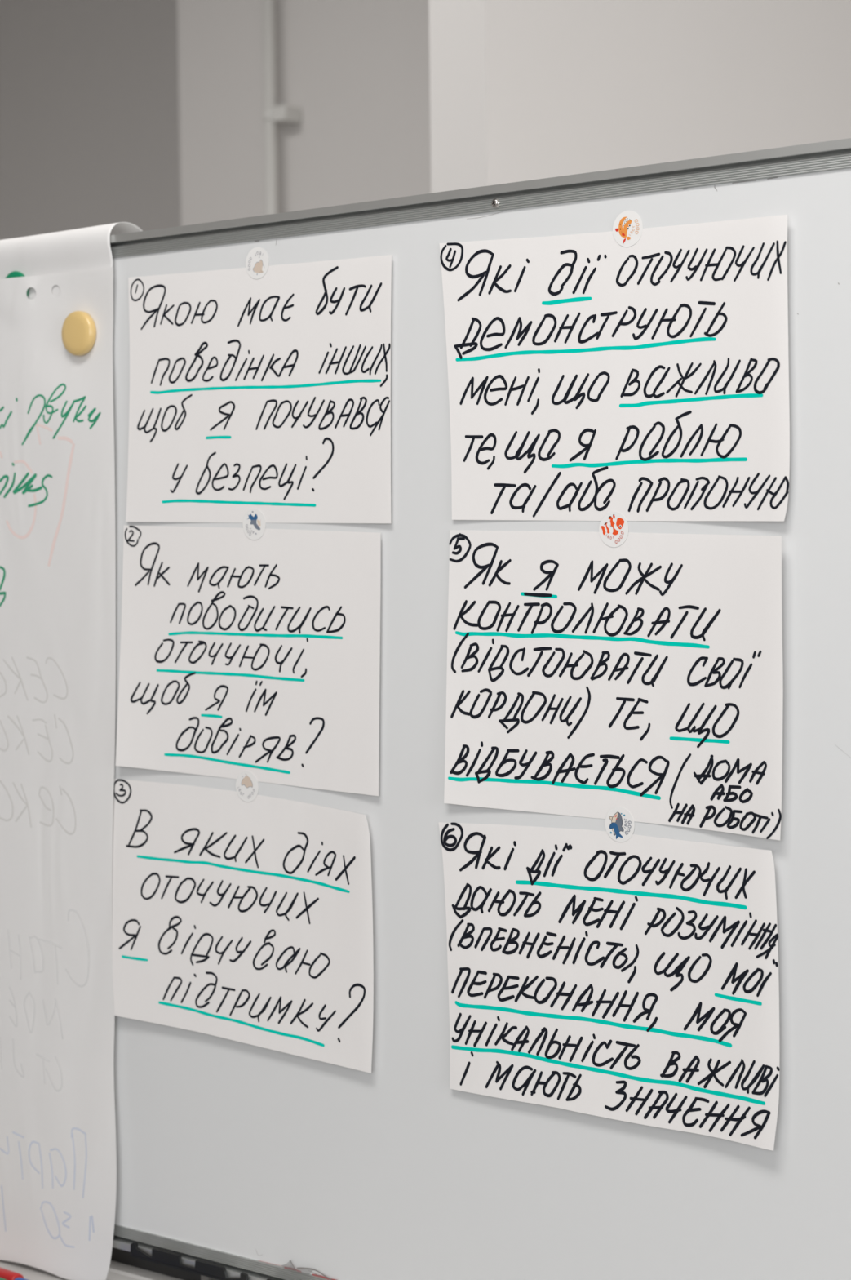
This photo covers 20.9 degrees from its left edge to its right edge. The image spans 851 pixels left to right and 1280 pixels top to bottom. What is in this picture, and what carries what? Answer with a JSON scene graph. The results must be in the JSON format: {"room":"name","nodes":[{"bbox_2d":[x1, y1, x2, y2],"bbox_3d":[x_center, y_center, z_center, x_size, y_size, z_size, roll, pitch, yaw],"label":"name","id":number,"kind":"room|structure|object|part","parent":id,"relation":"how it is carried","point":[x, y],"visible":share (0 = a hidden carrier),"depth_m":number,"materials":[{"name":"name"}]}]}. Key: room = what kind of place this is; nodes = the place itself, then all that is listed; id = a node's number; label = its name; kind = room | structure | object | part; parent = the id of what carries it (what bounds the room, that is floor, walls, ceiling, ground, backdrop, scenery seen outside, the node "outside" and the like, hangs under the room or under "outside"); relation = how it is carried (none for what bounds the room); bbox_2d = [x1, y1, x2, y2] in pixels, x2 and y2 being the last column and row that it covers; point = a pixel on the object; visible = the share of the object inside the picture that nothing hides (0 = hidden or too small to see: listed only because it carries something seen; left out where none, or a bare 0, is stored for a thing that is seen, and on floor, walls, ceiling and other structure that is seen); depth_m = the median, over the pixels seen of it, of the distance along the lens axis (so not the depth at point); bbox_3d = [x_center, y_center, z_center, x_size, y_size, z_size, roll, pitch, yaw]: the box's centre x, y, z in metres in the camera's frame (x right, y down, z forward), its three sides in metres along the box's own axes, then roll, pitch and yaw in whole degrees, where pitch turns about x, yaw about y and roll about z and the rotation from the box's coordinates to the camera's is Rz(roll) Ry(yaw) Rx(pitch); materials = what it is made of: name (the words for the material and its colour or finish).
{"room":"training room","nodes":[
{"label":"training room","id":0,"kind":"room"},
{"bbox_2d":[0,0,181,239],"bbox_3d":[-0.258,-0.361,5.812,2.900,3.150,0.150,1,3,39],"label":"wall","id":1,"kind":"structure","parent":0,"point":[90,109],"depth_m":6.18,"materials":[{"name":"grey paint"}]},
{"bbox_2d":[177,0,431,226],"bbox_3d":[2.238,-0.259,2.906,6.965,3.150,0.150,1,3,39],"label":"wall","id":2,"kind":"structure","parent":0,"point":[357,72],"depth_m":4.76,"materials":[{"name":"white paint"}]},
{"bbox_2d":[262,0,302,214],"bbox_3d":[-0.288,-0.314,4.807,0.070,3.150,0.056,1,3,39],"label":"pipe","id":3,"kind":"object","parent":2,"relation":"attached to","point":[273,113],"visible":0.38,"depth_m":4.76,"materials":[{"name":"white"}]},
{"bbox_2d":[429,0,850,193],"bbox_3d":[0.424,-0.263,3.500,0.092,3.150,1.200,1,3,39],"label":"wall partition","id":4,"kind":"structure","parent":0,"point":[521,90],"depth_m":3.23,"materials":[{"name":"white paint"}]},
{"bbox_3d":[-0.124,1.468,1.405,8.900,0.100,7.300,1,3,39],"label":"floor","id":5,"kind":"structure","parent":0,"visible":0},
{"bbox_2d":[0,137,850,1279],"bbox_3d":[-0.128,0.519,2.010,1.824,1.740,0.620,1,3,39],"label":"whiteboard","id":6,"kind":"object","parent":5,"relation":"on","point":[236,1160],"visible":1,"depth_m":1.79,"materials":[{"name":"ceramic"}]},
{"bbox_2d":[0,1266,23,1279],"bbox_3d":[-0.410,0.568,2.091,0.135,0.016,0.016,2,4,42],"label":"marker pen","id":7,"kind":"object","parent":6,"relation":"on","point":[5,1273],"visible":0.96,"depth_m":2.05,"materials":[{"name":"red plastic"}]},
{"bbox_2d":[4,271,28,297],"bbox_3d":[-0.368,-0.314,2.069,0.033,0.033,0.004,1,3,39],"label":"round magnet","id":8,"kind":"object","parent":6,"relation":"attached to","point":[15,273],"visible":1,"depth_m":2.06,"materials":[{"name":"teal plastic"}]},
{"bbox_2d":[13,1277,27,1279],"bbox_3d":[-0.310,0.571,1.996,0.135,0.016,0.016,1,3,40],"label":"marker pen","id":9,"kind":"object","parent":6,"relation":"on","point":[16,1278],"visible":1,"depth_m":2.03,"materials":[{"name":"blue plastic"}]},
{"bbox_2d":[0,266,116,1279],"bbox_3d":[-0.504,0.122,2.203,0.618,0.899,0.011,1,3,39],"label":"chart sheet","id":10,"kind":"object","parent":6,"relation":"attached to","point":[58,1154],"visible":1,"depth_m":2.06,"materials":[{"name":"paper"}]},
{"bbox_2d":[61,311,96,355],"bbox_3d":[-0.304,-0.268,2.020,0.039,0.039,0.008,1,3,39],"label":"round magnet","id":11,"kind":"object","parent":10,"relation":"attached to","point":[78,332],"visible":1,"depth_m":2.02,"materials":[{"name":"yellow plastic"}]},
{"bbox_2d":[0,222,142,299],"bbox_3d":[-0.492,-0.292,2.211,0.622,0.153,0.068,1,3,39],"label":"chart sheet","id":12,"kind":"object","parent":6,"relation":"attached to","point":[87,248],"visible":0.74,"depth_m":2.03,"materials":[{"name":"paper"}]},
{"bbox_2d":[0,1259,182,1279],"bbox_3d":[-0.186,0.578,1.940,1.800,0.013,0.178,1,3,39],"label":"shelf","id":13,"kind":"object","parent":6,"relation":"attached to","point":[118,1269],"depth_m":2.10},
{"bbox_3d":[-0.132,0.544,2.006,1.780,0.068,0.004,1,3,39],"label":"plate","id":14,"kind":"part","parent":6,"relation":"part of","materials":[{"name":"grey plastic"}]},
{"bbox_3d":[-0.162,0.530,1.968,1.800,0.020,0.025,1,3,39],"label":"frame rail","id":15,"kind":"part","parent":6,"relation":"part of","materials":[{"name":"metal"}]},
{"bbox_2d":[111,778,373,1073],"bbox_3d":[-0.158,0.234,1.935,0.303,0.219,0.008,1,3,39],"label":"paper sheet","id":16,"kind":"object","parent":6,"relation":"attached to","point":[233,918],"visible":1,"depth_m":1.93,"materials":[{"name":"white paper"}]},
{"bbox_2d":[235,770,258,802],"bbox_3d":[-0.149,0.122,1.926,0.026,0.026,0.001,1,3,39],"label":"round sticker","id":17,"kind":"object","parent":6,"relation":"attached to","point":[246,784],"visible":1,"depth_m":1.93,"materials":[{"name":"white paper"}]},
{"bbox_2d":[115,524,381,795],"bbox_3d":[-0.151,0.012,1.919,0.302,0.218,0.007,1,3,38],"label":"paper sheet","id":18,"kind":"object","parent":6,"relation":"attached to","point":[239,653],"visible":1,"depth_m":1.92,"materials":[{"name":"white paper"}]},
{"bbox_2d":[242,508,266,540],"bbox_3d":[-0.142,-0.096,1.908,0.026,0.026,0.001,1,3,39],"label":"round sticker","id":19,"kind":"object","parent":6,"relation":"attached to","point":[254,523],"visible":1,"depth_m":1.91,"materials":[{"name":"white paper"}]},
{"bbox_2d":[245,247,269,279],"bbox_3d":[-0.138,-0.309,1.893,0.026,0.026,0.001,1,3,39],"label":"round sticker","id":20,"kind":"object","parent":6,"relation":"attached to","point":[257,261],"visible":1,"depth_m":1.89,"materials":[{"name":"white paper"}]},
{"bbox_2d":[125,254,391,523],"bbox_3d":[-0.142,-0.202,1.900,0.303,0.215,0.004,1,3,39],"label":"paper sheet","id":21,"kind":"object","parent":6,"relation":"attached to","point":[270,394],"visible":1,"depth_m":1.90,"materials":[{"name":"white paper"}]},
{"bbox_2d":[280,1260,332,1279],"bbox_3d":[-0.099,0.519,1.905,0.060,0.009,0.002,2,4,41],"label":"scrap","id":22,"kind":"object","parent":6,"relation":"on","point":[289,1265],"visible":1,"depth_m":1.91,"materials":[{"name":"grey paper"}]},
{"bbox_3d":[-0.174,-0.337,1.928,1.800,0.020,0.025,1,3,39],"label":"frame rail","id":23,"kind":"part","parent":6,"relation":"part of","materials":[{"name":"metal"}]},
{"bbox_2d":[438,822,780,1151],"bbox_3d":[0.130,0.247,1.704,0.308,0.212,0.009,1,3,40],"label":"paper sheet","id":24,"kind":"object","parent":6,"relation":"attached to","point":[636,980],"visible":1,"depth_m":1.70,"materials":[{"name":"white paper"}]},
{"bbox_2d":[444,529,783,839],"bbox_3d":[0.132,0.027,1.690,0.302,0.218,0.009,1,3,40],"label":"paper sheet","id":25,"kind":"object","parent":6,"relation":"attached to","point":[587,677],"visible":1,"depth_m":1.69,"materials":[{"name":"white paper"}]},
{"bbox_2d":[599,511,629,546],"bbox_3d":[0.137,-0.081,1.684,0.026,0.026,0.001,1,3,39],"label":"round sticker","id":26,"kind":"object","parent":6,"relation":"attached to","point":[614,529],"visible":1,"depth_m":1.68,"materials":[{"name":"white paper"}]},
{"bbox_2d":[440,214,790,521],"bbox_3d":[0.132,-0.193,1.680,0.308,0.217,0.005,1,3,40],"label":"paper sheet","id":27,"kind":"object","parent":6,"relation":"attached to","point":[591,376],"visible":1,"depth_m":1.67,"materials":[{"name":"white paper"}]},
{"bbox_2d":[605,806,635,842],"bbox_3d":[0.142,0.135,1.692,0.026,0.026,0.001,1,3,39],"label":"round sticker","id":28,"kind":"object","parent":6,"relation":"attached to","point":[620,822],"visible":1,"depth_m":1.69,"materials":[{"name":"white paper"}]},
{"bbox_2d":[613,210,643,246],"bbox_3d":[0.146,-0.296,1.665,0.026,0.026,0.001,1,3,39],"label":"round sticker","id":29,"kind":"object","parent":6,"relation":"attached to","point":[628,228],"visible":1,"depth_m":1.67,"materials":[{"name":"white paper"}]}
]}

